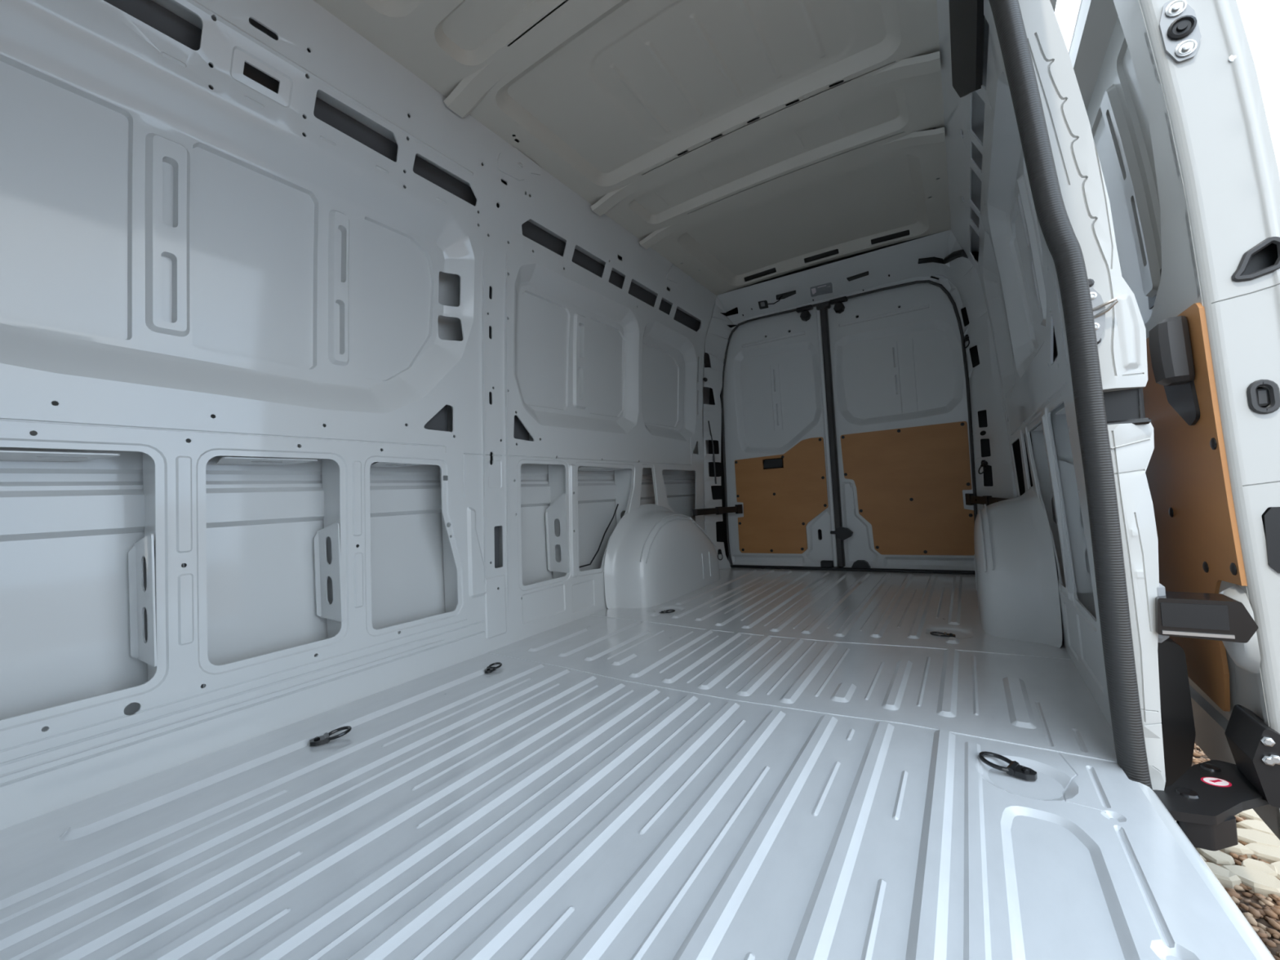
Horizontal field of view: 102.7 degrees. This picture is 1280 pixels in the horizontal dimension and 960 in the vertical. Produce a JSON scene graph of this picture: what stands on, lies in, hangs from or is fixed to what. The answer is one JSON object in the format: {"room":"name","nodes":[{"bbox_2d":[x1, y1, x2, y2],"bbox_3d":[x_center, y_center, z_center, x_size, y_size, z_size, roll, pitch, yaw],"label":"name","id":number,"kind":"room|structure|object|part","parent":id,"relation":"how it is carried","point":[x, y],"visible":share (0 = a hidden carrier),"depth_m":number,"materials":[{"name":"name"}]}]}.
{"room":"cargo space","nodes":[
{"label":"cargo space","id":0,"kind":"room"},
{"bbox_2d":[0,0,719,830],"bbox_3d":[-0.355,-0.280,2.348,0.351,2.160,3.860,-4,-2,32],"label":"wall","id":1,"kind":"structure","parent":0,"point":[320,393],"depth_m":1.42,"materials":[{"name":"white metal"}]},
{"bbox_3d":[-0.007,-0.310,2.817,0.234,1.930,1.856,-4,-2,32],"label":"panel","id":2,"kind":"part","parent":1,"relation":"part of","materials":[{"name":"white paint"}]},
{"bbox_2d":[717,549,723,559],"bbox_3d":[0.577,0.539,3.692,0.045,0.080,0.015,-3,-2,-19],"label":"lashing eye","id":3,"kind":"object","parent":1,"relation":"attached to","point":[719,551],"visible":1,"depth_m":3.69,"materials":[{"name":"black metal"}]},
{"bbox_2d":[0,564,1275,959],"bbox_3d":[0.391,0.692,1.840,1.993,0.222,3.800,-4,-2,32],"label":"floor","id":4,"kind":"structure","parent":0,"point":[781,762],"depth_m":0.90,"materials":[{"name":"paint"}]},
{"bbox_2d":[309,725,351,746],"bbox_3d":[-0.772,0.639,1.280,0.091,0.019,0.051,-2,-2,-35],"label":"lashing eye","id":5,"kind":"object","parent":4,"relation":"on","point":[326,738],"visible":1,"depth_m":1.26,"materials":[{"name":"black metal"}]},
{"bbox_3d":[-0.794,0.644,1.264,0.036,0.010,0.030,-2,-2,-35],"label":"plate","id":6,"kind":"part","parent":5,"relation":"part of","materials":[{"name":"black metal"}]},
{"bbox_2d":[484,662,502,673],"bbox_3d":[-0.504,0.642,1.754,0.045,0.014,0.080,-4,-2,17],"label":"lashing eye","id":7,"kind":"object","parent":4,"relation":"on","point":[489,668],"visible":1,"depth_m":1.74,"materials":[{"name":"black metal"}]},
{"bbox_3d":[-0.511,0.644,1.731,0.027,0.009,0.032,-4,-2,17],"label":"plate","id":8,"kind":"part","parent":7,"relation":"part of","materials":[{"name":"black metal"}]},
{"bbox_2d":[659,608,675,613],"bbox_3d":[0.132,0.634,2.465,0.080,0.014,0.045,-3,-2,-21],"label":"lashing eye","id":9,"kind":"object","parent":4,"relation":"on","point":[672,610],"visible":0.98,"depth_m":2.45,"materials":[{"name":"black metal"}]},
{"bbox_3d":[0.347,0.599,1.739,1.830,0.012,0.698,-4,-2,32],"label":"panel","id":10,"kind":"part","parent":4,"relation":"part of","materials":[{"name":"paint"}]},
{"bbox_3d":[0.944,0.595,2.675,1.830,0.016,1.678,-4,-2,32],"label":"panel","id":11,"kind":"part","parent":4,"relation":"part of","materials":[{"name":"paint"}]},
{"bbox_2d":[929,631,955,637],"bbox_3d":[1.094,0.559,1.851,0.080,0.014,0.045,-4,-2,32],"label":"lashing eye","id":12,"kind":"object","parent":4,"relation":"on","point":[945,634],"visible":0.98,"depth_m":1.84,"materials":[{"name":"black metal"}]},
{"bbox_3d":[1.114,0.560,1.838,0.032,0.009,0.027,-4,-2,32],"label":"plate","id":13,"kind":"part","parent":12,"relation":"part of","materials":[{"name":"black metal"}]},
{"bbox_2d":[977,751,1037,781],"bbox_3d":[0.713,0.554,0.995,0.052,0.018,0.094,-2,-2,-39],"label":"lashing eye","id":14,"kind":"object","parent":4,"relation":"on","point":[1014,768],"visible":1,"depth_m":0.98,"materials":[{"name":"black metal"}]},
{"bbox_3d":[0.731,0.556,0.973,0.031,0.011,0.037,-2,-2,-39],"label":"plate","id":15,"kind":"part","parent":14,"relation":"part of","materials":[{"name":"black metal"}]},
{"bbox_3d":[0.539,0.610,0.323,0.082,0.130,1.403,-4,-2,31],"label":"door sill","id":16,"kind":"part","parent":4,"relation":"part of","materials":[{"name":"white paint"}]},
{"bbox_2d":[313,0,964,295],"bbox_3d":[0.310,-1.368,1.920,1.680,0.152,3.860,-4,-2,32],"label":"ceiling","id":17,"kind":"structure","parent":0,"point":[743,144],"depth_m":1.86,"materials":[{"name":"grey metal"}]},
{"bbox_2d":[702,229,1034,569],"bbox_3d":[1.289,-0.357,3.332,2.060,2.190,0.452,-4,-2,32],"label":"door frame","id":18,"kind":"structure","parent":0,"point":[939,260],"depth_m":3.09,"materials":[{"name":"white paint"},{"name":"plywood"},{"name":"black plastic"}]},
{"bbox_3d":[0.522,-0.198,3.689,0.013,0.456,0.073,-4,-2,32],"label":"lock rod","id":19,"kind":"part","parent":18,"relation":"part of","materials":[{"name":"black plastic"}]},
{"bbox_2d":[721,304,838,567],"bbox_3d":[0.958,-0.280,3.665,0.808,1.808,0.079,-5,-2,35],"label":"door","id":20,"kind":"structure","parent":18,"relation":"in","point":[778,465],"depth_m":3.65,"materials":[{"name":"white paint"}]},
{"bbox_2d":[692,504,742,515],"bbox_3d":[0.553,0.218,3.593,0.532,0.067,0.024,-2,-3,-43],"label":"door hinge","id":21,"kind":"object","parent":20,"relation":"attached to","point":[737,508],"visible":1,"depth_m":3.58,"materials":[{"name":"black plastic"}]},
{"bbox_2d":[776,289,795,299],"bbox_3d":[0.986,-1.244,3.453,0.144,0.018,0.055,-4,-2,32],"label":"hole","id":22,"kind":"object","parent":18,"relation":"attached to","point":[788,294],"depth_m":3.45,"materials":[{"name":"black ceramic"}]},
{"bbox_2d":[811,284,827,293],"bbox_3d":[1.186,-1.245,3.353,0.120,0.024,0.060,-4,-2,32],"label":"lamp","id":23,"kind":"object","parent":18,"relation":"on","point":[815,289],"depth_m":3.35,"materials":[{"name":"white plastic"}]},
{"bbox_2d":[846,271,868,280],"bbox_3d":[1.366,-1.276,3.208,0.131,0.015,0.039,-5,-2,37],"label":"hole","id":24,"kind":"object","parent":18,"relation":"attached to","point":[859,275],"depth_m":3.20,"materials":[{"name":"black ceramic"}]},
{"bbox_2d":[816,283,974,570],"bbox_3d":[1.613,-0.326,3.247,0.852,1.799,0.078,-4,-2,30],"label":"door","id":25,"kind":"structure","parent":18,"relation":"in","point":[895,389],"depth_m":3.23,"materials":[{"name":"white paint"}]},
{"bbox_2d":[964,493,1012,506],"bbox_3d":[1.883,0.108,2.772,0.024,0.067,0.505,-4,-2,11],"label":"door hinge","id":26,"kind":"object","parent":25,"relation":"attached to","point":[971,500],"visible":0.7,"depth_m":2.83,"materials":[{"name":"black plastic"}]},
{"bbox_2d":[937,0,1195,790],"bbox_3d":[1.093,-0.381,1.389,0.398,2.185,3.922,-4,-2,32],"label":"wall","id":27,"kind":"structure","parent":0,"point":[1071,560],"depth_m":1.14,"materials":[{"name":"white metal"}]},
{"bbox_2d":[963,334,969,348],"bbox_3d":[1.907,-0.810,2.989,0.022,0.080,0.045,-3,-2,-12],"label":"lashing eye","id":28,"kind":"object","parent":27,"relation":"attached to","point":[966,335],"visible":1,"depth_m":2.99,"materials":[{"name":"black metal"}]},
{"bbox_3d":[0.875,-1.205,1.374,0.070,0.129,0.595,-4,-2,32],"label":"rail","id":29,"kind":"part","parent":27,"relation":"part of","materials":[{"name":"black plastic"}]},
{"bbox_2d":[977,460,986,474],"bbox_3d":[1.938,-0.072,2.901,0.034,0.080,0.044,-3,-2,-12],"label":"lashing eye","id":30,"kind":"object","parent":27,"relation":"attached to","point":[982,461],"visible":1,"depth_m":2.90,"materials":[{"name":"black metal"}]},
{"bbox_3d":[1.337,-0.416,1.895,0.234,1.930,1.965,-4,-2,32],"label":"panel","id":31,"kind":"part","parent":27,"relation":"part of","materials":[{"name":"white paint"}]},
{"bbox_2d":[1068,0,1279,850],"bbox_3d":[1.361,-0.273,1.427,0.344,1.880,1.330,-4,-2,32],"label":"door","id":32,"kind":"structure","parent":27,"relation":"in","point":[1171,92],"depth_m":0.98,"materials":[{"name":"white paint"},{"name":"plywood"},{"name":"black plastic"}]},
{"bbox_3d":[1.042,-0.869,0.989,0.053,0.124,0.006,-4,-2,32],"label":"guide plate","id":33,"kind":"part","parent":32,"relation":"part of","materials":[{"name":"grey metal"}]},
{"bbox_3d":[1.022,0.251,0.944,0.087,0.044,0.003,-4,-2,32],"label":"plate","id":34,"kind":"part","parent":32,"relation":"part of","materials":[{"name":"black plastic"}]},
{"bbox_3d":[1.068,0.591,0.963,0.321,0.016,0.108,-3,-2,-21],"label":"roller arm","id":35,"kind":"part","parent":32,"relation":"part of","materials":[{"name":"black plastic"}]},
{"bbox_3d":[1.246,0.532,1.241,0.085,0.335,0.200,-4,-2,32],"label":"moulding","id":36,"kind":"part","parent":27,"relation":"part of","materials":[{"name":"black plastic"}]},
{"label":"outside","id":37,"kind":"structure","parent":0,"visible":0},
{"bbox_2d":[1175,742,1279,959],"bbox_3d":[0.571,1.237,2.012,28.000,0.125,32.000,-4,-2,32],"label":"ground","id":38,"kind":"structure","parent":37,"point":[1249,870],"depth_m":1.44,"materials":[{"name":"stone"}]}
]}

